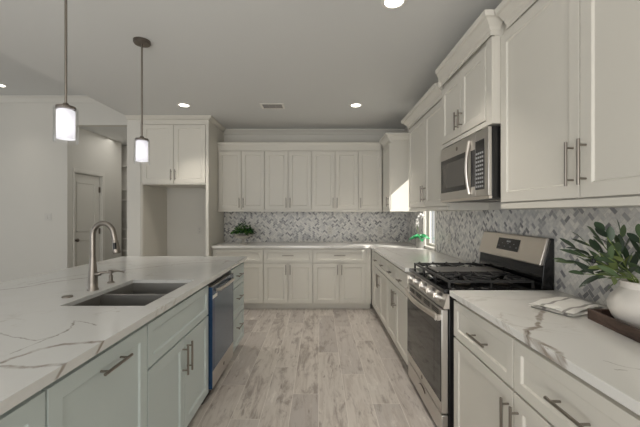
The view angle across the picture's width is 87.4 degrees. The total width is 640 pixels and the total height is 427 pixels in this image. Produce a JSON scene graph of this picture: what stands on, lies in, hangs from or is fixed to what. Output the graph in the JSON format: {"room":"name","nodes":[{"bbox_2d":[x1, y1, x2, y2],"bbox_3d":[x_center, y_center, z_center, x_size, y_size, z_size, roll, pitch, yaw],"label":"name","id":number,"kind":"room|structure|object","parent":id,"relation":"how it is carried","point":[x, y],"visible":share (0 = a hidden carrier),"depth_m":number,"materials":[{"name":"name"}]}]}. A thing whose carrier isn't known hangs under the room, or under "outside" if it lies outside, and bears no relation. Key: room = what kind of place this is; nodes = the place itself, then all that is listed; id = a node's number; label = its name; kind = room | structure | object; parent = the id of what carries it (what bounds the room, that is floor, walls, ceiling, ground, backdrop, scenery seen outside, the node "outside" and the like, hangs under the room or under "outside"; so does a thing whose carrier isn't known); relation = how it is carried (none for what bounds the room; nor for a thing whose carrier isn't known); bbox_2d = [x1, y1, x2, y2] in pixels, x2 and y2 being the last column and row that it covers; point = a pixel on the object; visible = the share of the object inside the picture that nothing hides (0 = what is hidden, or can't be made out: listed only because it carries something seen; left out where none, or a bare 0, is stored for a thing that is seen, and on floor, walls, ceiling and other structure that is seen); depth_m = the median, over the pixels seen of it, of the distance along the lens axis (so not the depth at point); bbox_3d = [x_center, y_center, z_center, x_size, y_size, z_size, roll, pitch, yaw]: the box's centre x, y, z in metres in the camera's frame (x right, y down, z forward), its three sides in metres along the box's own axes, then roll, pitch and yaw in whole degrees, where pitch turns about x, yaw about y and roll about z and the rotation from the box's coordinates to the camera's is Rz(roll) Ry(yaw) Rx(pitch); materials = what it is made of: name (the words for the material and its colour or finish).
{"room":"kitchen","nodes":[
{"label":"kitchen","id":0,"kind":"room"},
{"bbox_2d":[0,52,83,94],"bbox_3d":[-5.825,-1.903,-0.850,6.349,0.120,12.300,0,0,0],"label":"ceiling","id":1,"kind":"structure","parent":0,"point":[20,79],"depth_m":4.68,"materials":[{"name":"white paint"}]},
{"bbox_2d":[0,102,126,282],"bbox_3d":[-5.825,-0.236,5.360,6.349,3.212,0.120,0,0,0],"label":"wall","id":2,"kind":"structure","parent":0,"point":[36,166],"depth_m":5.30,"materials":[{"name":"grey paint"}]},
{"bbox_2d":[44,213,51,220],"bbox_3d":[-4.290,0.055,5.294,0.116,0.114,0.012,0,0,0],"label":"wall switch","id":3,"kind":"object","parent":2,"relation":"attached to","point":[47,216],"visible":1,"depth_m":5.29,"materials":[{"name":"grey plastic"}]},
{"bbox_2d":[0,95,97,101],"bbox_3d":[-5.830,-1.800,5.261,6.340,0.082,0.077,0,0,0],"label":"trim","id":4,"kind":"structure","parent":2,"relation":"attached to","point":[3,98],"depth_m":5.25,"materials":[{"name":"white paint"}]},
{"bbox_2d":[73,127,120,260],"bbox_3d":[-4.055,-0.029,6.085,0.130,2.799,1.329,0,0,0],"label":"wall","id":5,"kind":"structure","parent":0,"point":[94,152],"depth_m":6.25,"materials":[{"name":"grey paint"}]},
{"bbox_2d":[75,174,99,266],"bbox_3d":[-4.015,0.350,5.798,0.120,2.020,0.705,0,0,0],"label":"door","id":6,"kind":"structure","parent":5,"relation":"in","point":[87,189],"depth_m":5.78,"materials":[{"name":"white paint"}]},
{"bbox_2d":[73,168,104,266],"bbox_3d":[-3.981,0.315,5.815,0.016,2.110,0.780,0,0,0],"label":"trim","id":7,"kind":"structure","parent":5,"relation":"attached to","point":[74,169],"depth_m":5.93,"materials":[{"name":"white paint"}]},
{"bbox_2d":[79,127,126,145],"bbox_3d":[-3.725,-1.490,6.815,2.150,0.120,2.770,0,0,0],"label":"ceiling","id":8,"kind":"structure","parent":0,"point":[119,134],"depth_m":5.91,"materials":[{"name":"white paint"}]},
{"bbox_2d":[127,120,140,255],"bbox_3d":[-2.556,0.015,6.305,0.188,2.709,3.390,0,0,0],"label":"wall partition","id":9,"kind":"structure","parent":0,"point":[133,126],"depth_m":4.61,"materials":[{"name":"grey paint"}]},
{"bbox_2d":[233,234,251,243],"bbox_3d":[-1.145,0.388,5.020,0.300,0.135,0.300,0,0,0],"label":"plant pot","id":10,"kind":"object","parent":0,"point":[242,236],"depth_m":4.97,"materials":[{"name":"ceramic"}]},
{"bbox_2d":[0,0,503,128],"bbox_3d":[-0.525,-1.651,-0.740,4.250,0.623,12.520,0,0,0],"label":"ceiling","id":11,"kind":"structure","parent":0,"point":[223,59],"depth_m":2.79,"materials":[{"name":"white paint"}]},
{"bbox_2d":[55,0,78,143],"bbox_3d":[-1.378,-0.863,1.820,0.124,0.955,0.124,0,0,0],"label":"pendant light","id":12,"kind":"object","parent":11,"relation":"hanging from","point":[65,113],"visible":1,"depth_m":1.81,"materials":[{"name":"white glass"}]},
{"bbox_2d":[133,37,150,164],"bbox_3d":[-1.378,-0.863,2.600,0.124,0.955,0.124,0,0,0],"label":"pendant light","id":13,"kind":"object","parent":11,"relation":"hanging from","point":[141,142],"visible":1,"depth_m":2.58,"materials":[{"name":"white glass"}]},
{"bbox_2d":[177,103,190,106],"bbox_3d":[-1.670,-1.335,4.130,0.164,0.009,0.164,0,0,0],"label":"recessed light","id":14,"kind":"object","parent":11,"relation":"in","point":[178,104],"visible":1,"depth_m":4.12,"materials":[{"name":"white plastic"}]},
{"bbox_2d":[259,103,284,108],"bbox_3d":[-0.585,-1.335,4.170,0.290,0.008,0.200,0,0,0],"label":"ceiling vent","id":15,"kind":"object","parent":11,"relation":"in","point":[263,105],"visible":1,"depth_m":4.14,"materials":[{"name":"white plastic"}]},
{"bbox_2d":[349,103,362,106],"bbox_3d":[0.450,-1.335,4.130,0.164,0.009,0.164,0,0,0],"label":"recessed light","id":16,"kind":"object","parent":11,"relation":"in","point":[351,104],"visible":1,"depth_m":4.11,"materials":[{"name":"white glass"}]},
{"bbox_2d":[381,0,406,8],"bbox_3d":[0.470,-1.335,2.110,0.164,0.009,0.164,0,0,0],"label":"recessed light","id":17,"kind":"object","parent":11,"relation":"in","point":[388,4],"visible":1,"depth_m":2.13,"materials":[{"name":"white glass"}]},
{"bbox_2d":[167,131,407,298],"bbox_3d":[-0.430,0.015,5.440,4.060,2.709,0.160,0,0,0],"label":"wall","id":18,"kind":"structure","parent":0,"point":[186,207],"depth_m":5.36,"materials":[{"name":"grey paint"}]},
{"bbox_2d":[218,151,264,211],"bbox_3d":[-1.175,-0.494,5.176,0.700,0.932,0.367,0,0,0],"label":"upper cabinet","id":19,"kind":"object","parent":18,"relation":"attached to","point":[241,174],"visible":0.99,"depth_m":5.04,"materials":[{"name":"beige paint"}]},
{"bbox_2d":[265,151,311,211],"bbox_3d":[-0.471,-0.494,5.176,0.705,0.932,0.367,0,0,0],"label":"upper cabinet","id":20,"kind":"object","parent":18,"relation":"attached to","point":[288,174],"visible":0.99,"depth_m":5.04,"materials":[{"name":"beige paint"}]},
{"bbox_2d":[217,142,380,150],"bbox_3d":[-0.302,-1.003,5.013,2.444,0.122,0.030,0,0,0],"label":"crown molding","id":21,"kind":"structure","parent":20,"relation":"attached to","point":[222,146],"depth_m":5.02,"materials":[{"name":"beige paint"}]},
{"bbox_2d":[224,212,406,241],"bbox_3d":[-0.060,0.213,5.356,2.931,0.481,0.008,0,0,0],"label":"tile backsplash","id":22,"kind":"structure","parent":18,"relation":"attached to","point":[267,226],"depth_m":5.35,"materials":[{"name":"tile"}]},
{"bbox_2d":[224,129,407,134],"bbox_3d":[-0.052,-1.300,5.325,2.935,0.075,0.070,0,0,0],"label":"trim","id":23,"kind":"structure","parent":18,"relation":"attached to","point":[226,131],"depth_m":5.32,"materials":[{"name":"white paint"}]},
{"bbox_2d":[312,151,357,211],"bbox_3d":[0.232,-0.494,5.176,0.700,0.932,0.367,0,0,0],"label":"upper cabinet","id":24,"kind":"object","parent":18,"relation":"attached to","point":[334,173],"visible":1,"depth_m":5.04,"materials":[{"name":"beige paint"}]},
{"bbox_2d":[358,150,381,211],"bbox_3d":[0.761,-0.494,5.176,0.357,0.932,0.367,0,0,0],"label":"upper cabinet","id":25,"kind":"object","parent":18,"relation":"attached to","point":[369,162],"visible":0.98,"depth_m":5.04,"materials":[{"name":"beige paint"}]},
{"bbox_2d":[187,299,436,426],"bbox_3d":[-3.700,1.420,2.100,10.600,0.100,12.200,0,0,0],"label":"floor","id":26,"kind":"structure","parent":0,"point":[289,367],"depth_m":2.80,"materials":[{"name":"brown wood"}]},
{"bbox_2d":[0,391,44,426],"bbox_3d":[-1.090,0.929,0.720,0.600,0.882,0.499,0,0,0],"label":"base cabinet","id":27,"kind":"object","parent":26,"relation":"on","point":[30,412],"visible":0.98,"depth_m":0.91,"materials":[{"name":"green paint"}]},
{"bbox_2d":[0,256,246,414],"bbox_3d":[-1.430,0.471,1.980,1.320,0.032,3.160,0,0,0],"label":"countertop","id":28,"kind":"structure","parent":27,"relation":"on","point":[44,337],"depth_m":1.52,"materials":[{"name":"stone"}]},
{"bbox_2d":[61,295,72,297],"bbox_3d":[-1.370,0.450,1.820,0.052,0.010,0.052,0,0,0],"label":"button","id":29,"kind":"object","parent":28,"relation":"on","point":[63,296],"visible":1,"depth_m":1.81,"materials":[{"name":"silver metal"}]},
{"bbox_2d":[87,221,120,290],"bbox_3d":[-1.275,0.249,1.982,0.204,0.412,0.062,0,0,6],"label":"faucet","id":30,"kind":"object","parent":28,"relation":"on","point":[92,284],"visible":1,"depth_m":1.97,"materials":[{"name":"silver metal"}]},
{"bbox_2d":[107,269,123,282],"bbox_3d":[-1.337,0.412,2.200,0.111,0.086,0.044,0,0,0],"label":"soap dispenser","id":31,"kind":"object","parent":28,"relation":"on","point":[110,271],"visible":1,"depth_m":2.19,"materials":[{"name":"silver metal"}]},
{"bbox_2d":[73,283,186,305],"bbox_3d":[-1.070,0.582,1.975,0.436,0.208,0.670,0,0,0],"label":"sink","id":32,"kind":"object","parent":28,"relation":"in","point":[134,294],"visible":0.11,"depth_m":1.96,"materials":[{"name":"silver metal"}]},
{"bbox_2d":[40,325,146,426],"bbox_3d":[-1.071,0.929,1.254,0.638,0.882,0.569,0,0,0],"label":"base cabinet","id":33,"kind":"object","parent":26,"relation":"on","point":[109,389],"visible":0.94,"depth_m":1.26,"materials":[{"name":"green paint"}]},
{"bbox_2d":[121,146,126,256],"bbox_3d":[-3.980,-0.025,6.965,1.300,2.790,0.170,0,0,0],"label":"shelves","id":34,"kind":"object","parent":26,"relation":"on","point":[123,148],"visible":0.04,"depth_m":7.03,"materials":[{"name":"white paint"}]},
{"bbox_2d":[125,115,225,255],"bbox_3d":[-2.058,0.016,4.958,1.172,2.708,0.800,0,0,0],"label":"tall cabinet","id":35,"kind":"object","parent":26,"relation":"on","point":[182,149],"visible":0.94,"depth_m":4.62,"materials":[{"name":"beige paint"}]},
{"bbox_2d":[144,285,207,426],"bbox_3d":[-1.071,0.929,1.964,0.638,0.882,0.849,0,0,0],"label":"base cabinet","id":36,"kind":"object","parent":26,"relation":"on","point":[177,338],"visible":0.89,"depth_m":1.90,"materials":[{"name":"green paint"}]},
{"bbox_2d":[201,270,234,404],"bbox_3d":[-1.045,0.937,2.691,0.650,0.866,0.594,0,0,0],"label":"dishwasher","id":37,"kind":"object","parent":26,"relation":"on","point":[220,290],"visible":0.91,"depth_m":2.57,"materials":[{"name":"silver metal"}]},
{"bbox_2d":[230,262,243,351],"bbox_3d":[-1.071,0.929,3.252,0.638,0.882,0.520,0,0,0],"label":"base cabinet","id":38,"kind":"object","parent":26,"relation":"on","point":[238,271],"visible":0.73,"depth_m":3.27,"materials":[{"name":"green paint"}]},
{"bbox_2d":[212,248,263,308],"bbox_3d":[-1.161,0.929,5.031,0.729,0.882,0.638,0,0,0],"label":"base cabinet","id":39,"kind":"object","parent":26,"relation":"on","point":[253,280],"visible":0.43,"depth_m":4.76,"materials":[{"name":"beige paint"}]},
{"bbox_2d":[264,248,312,308],"bbox_3d":[-0.445,0.929,5.031,0.701,0.882,0.638,0,0,0],"label":"base cabinet","id":40,"kind":"object","parent":26,"relation":"on","point":[288,272],"visible":0.99,"depth_m":4.76,"materials":[{"name":"beige paint"}]},
{"bbox_2d":[313,248,370,308],"bbox_3d":[0.318,0.929,5.031,0.824,0.882,0.638,0,0,0],"label":"base cabinet","id":41,"kind":"object","parent":26,"relation":"on","point":[341,276],"visible":0.99,"depth_m":4.76,"materials":[{"name":"beige paint"}]},
{"bbox_2d":[372,250,386,328],"bbox_3d":[1.046,0.929,4.214,0.698,0.882,1.064,0,0,0],"label":"base cabinet","id":42,"kind":"object","parent":26,"relation":"on","point":[379,263],"visible":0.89,"depth_m":4.07,"materials":[{"name":"beige paint"}]},
{"bbox_2d":[386,260,410,364],"bbox_3d":[1.046,0.929,3.241,0.698,0.882,0.878,0,0,0],"label":"base cabinet","id":43,"kind":"object","parent":26,"relation":"on","point":[397,279],"visible":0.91,"depth_m":3.16,"materials":[{"name":"beige paint"}]},
{"bbox_2d":[211,242,474,271],"bbox_3d":[-0.059,0.471,4.074,2.931,0.032,2.553,0,0,0],"label":"countertop","id":44,"kind":"structure","parent":43,"relation":"on","point":[403,255],"depth_m":4.48,"materials":[{"name":"white stone"}]},
{"bbox_2d":[230,221,254,243],"bbox_3d":[-1.149,0.281,5.019,0.383,0.349,0.378,0,0,0],"label":"potted plant","id":45,"kind":"object","parent":44,"relation":"on","point":[248,233],"visible":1,"depth_m":4.97,"materials":[{"name":"green plant"}]},
{"bbox_2d":[409,213,429,247],"bbox_3d":[1.326,0.222,4.414,0.238,0.466,0.190,0,0,31],"label":"potted orchid","id":46,"kind":"object","parent":44,"relation":"on","point":[419,238],"visible":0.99,"depth_m":4.39,"materials":[{"name":"green plant"}]},
{"bbox_2d":[404,231,553,426],"bbox_3d":[1.036,0.758,2.394,0.735,1.223,0.794,0,0,0],"label":"gas range","id":47,"kind":"object","parent":26,"relation":"on","point":[507,261],"visible":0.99,"depth_m":2.20,"materials":[{"name":"silver metal"}]},
{"bbox_2d":[409,268,540,293],"bbox_3d":[1.035,0.466,2.396,0.580,0.030,0.790,0,0,0],"label":"cooktop","id":48,"kind":"object","parent":47,"relation":"in","point":[436,283],"depth_m":2.11,"materials":[{"name":"black metal"}]},
{"bbox_2d":[454,300,516,426],"bbox_3d":[1.071,0.929,1.675,0.638,0.882,0.617,0,0,0],"label":"base cabinet","id":49,"kind":"object","parent":26,"relation":"on","point":[484,391],"visible":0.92,"depth_m":1.65,"materials":[{"name":"beige paint"}]},
{"bbox_2d":[508,339,639,426],"bbox_3d":[1.071,0.929,1.063,0.638,0.882,0.606,0,0,0],"label":"base cabinet","id":50,"kind":"object","parent":26,"relation":"on","point":[548,394],"visible":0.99,"depth_m":1.13,"materials":[{"name":"beige paint"}]},
{"bbox_3d":[1.071,0.929,0.631,0.638,0.882,0.255,0,0,0],"label":"base cabinet","id":51,"kind":"object","parent":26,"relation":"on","visible":0},
{"bbox_2d":[450,290,639,415],"bbox_3d":[1.088,0.471,1.243,0.636,0.032,1.486,0,0,0],"label":"countertop","id":52,"kind":"structure","parent":51,"relation":"on","point":[608,360],"depth_m":1.23,"materials":[{"name":"stone"}]},
{"bbox_2d":[528,297,604,316],"bbox_3d":[1.175,0.439,1.600,0.295,0.030,0.206,0,0,-28],"label":"folded towel","id":53,"kind":"object","parent":52,"relation":"on","point":[567,306],"visible":0.98,"depth_m":1.56,"materials":[{"name":"white fabric"}]},
{"bbox_2d":[588,308,639,342],"bbox_3d":[1.244,0.432,1.186,0.240,0.044,0.500,0,0,8],"label":"wooden tray","id":54,"kind":"object","parent":52,"relation":"on","point":[603,317],"visible":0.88,"depth_m":1.30,"materials":[{"name":"brown wood"}]},
{"bbox_2d":[553,220,639,328],"bbox_3d":[1.180,0.232,1.252,0.397,0.421,0.478,0,0,0],"label":"planter","id":55,"kind":"object","parent":54,"relation":"on","point":[623,302],"visible":0.99,"depth_m":1.29,"materials":[{"name":"white ceramic"}]},
{"bbox_2d":[415,202,631,306],"bbox_3d":[1.458,0.015,-0.820,0.085,2.709,12.360,0,0,0],"label":"wall","id":56,"kind":"structure","parent":0,"point":[494,205],"depth_m":3.04,"materials":[{"name":"grey paint"}]},
{"bbox_2d":[383,142,420,211],"bbox_3d":[1.161,-0.509,4.774,0.507,0.962,0.508,0,0,0],"label":"upper cabinet","id":57,"kind":"object","parent":56,"relation":"attached to","point":[395,154],"visible":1,"depth_m":4.52,"materials":[{"name":"beige paint"}]},
{"bbox_2d":[379,133,408,147],"bbox_3d":[1.139,-1.020,4.709,0.512,0.110,0.502,0,0,0],"label":"crown molding","id":58,"kind":"structure","parent":57,"relation":"attached to","point":[388,137],"depth_m":4.51,"materials":[{"name":"beige paint"}]},
{"bbox_2d":[423,211,435,250],"bbox_3d":[1.440,-0.156,4.277,0.110,1.218,0.475,0,0,0],"label":"window","id":59,"kind":"structure","parent":56,"relation":"in","point":[431,247],"depth_m":4.43,"materials":[{"name":"white paint"}]},
{"bbox_2d":[409,99,488,210],"bbox_3d":[1.223,-0.554,3.409,0.382,1.052,1.222,0,0,0],"label":"upper cabinet","id":60,"kind":"object","parent":56,"relation":"attached to","point":[425,136],"visible":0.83,"depth_m":3.32,"materials":[{"name":"beige paint"}]},
{"bbox_2d":[401,83,443,129],"bbox_3d":[1.189,-1.066,3.491,0.391,0.120,1.213,0,0,0],"label":"crown molding","id":61,"kind":"structure","parent":60,"relation":"attached to","point":[433,95],"depth_m":3.31,"materials":[{"name":"beige paint"}]},
{"bbox_2d":[442,23,503,148],"bbox_3d":[1.196,-0.833,2.392,0.435,0.595,0.811,0,0,0],"label":"upper cabinet","id":62,"kind":"object","parent":56,"relation":"attached to","point":[471,97],"visible":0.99,"depth_m":2.22,"materials":[{"name":"beige paint"}]},
{"bbox_2d":[441,126,500,202],"bbox_3d":[1.192,-0.304,2.392,0.444,0.436,0.790,0,0,0],"label":"microwave","id":63,"kind":"object","parent":62,"relation":"attached to","point":[471,166],"visible":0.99,"depth_m":2.21,"materials":[{"name":"silver metal"}]},
{"bbox_2d":[435,0,536,86],"bbox_3d":[1.004,-1.105,1.790,0.127,0.115,2.020,0,0,0],"label":"crown molding","id":64,"kind":"structure","parent":62,"relation":"attached to","point":[487,24],"depth_m":2.04,"materials":[{"name":"beige paint"}]},
{"bbox_2d":[408,207,639,305],"bbox_3d":[1.411,0.213,2.901,0.008,0.481,4.901,0,0,0],"label":"tile backsplash","id":65,"kind":"structure","parent":56,"relation":"attached to","point":[466,228],"depth_m":2.01,"materials":[{"name":"tile"}]},
{"bbox_2d":[501,0,639,208],"bbox_3d":[1.223,-0.579,1.381,0.382,1.102,1.206,0,0,0],"label":"upper cabinet","id":66,"kind":"object","parent":56,"relation":"attached to","point":[570,69],"visible":1,"depth_m":1.43,"materials":[{"name":"beige paint"}]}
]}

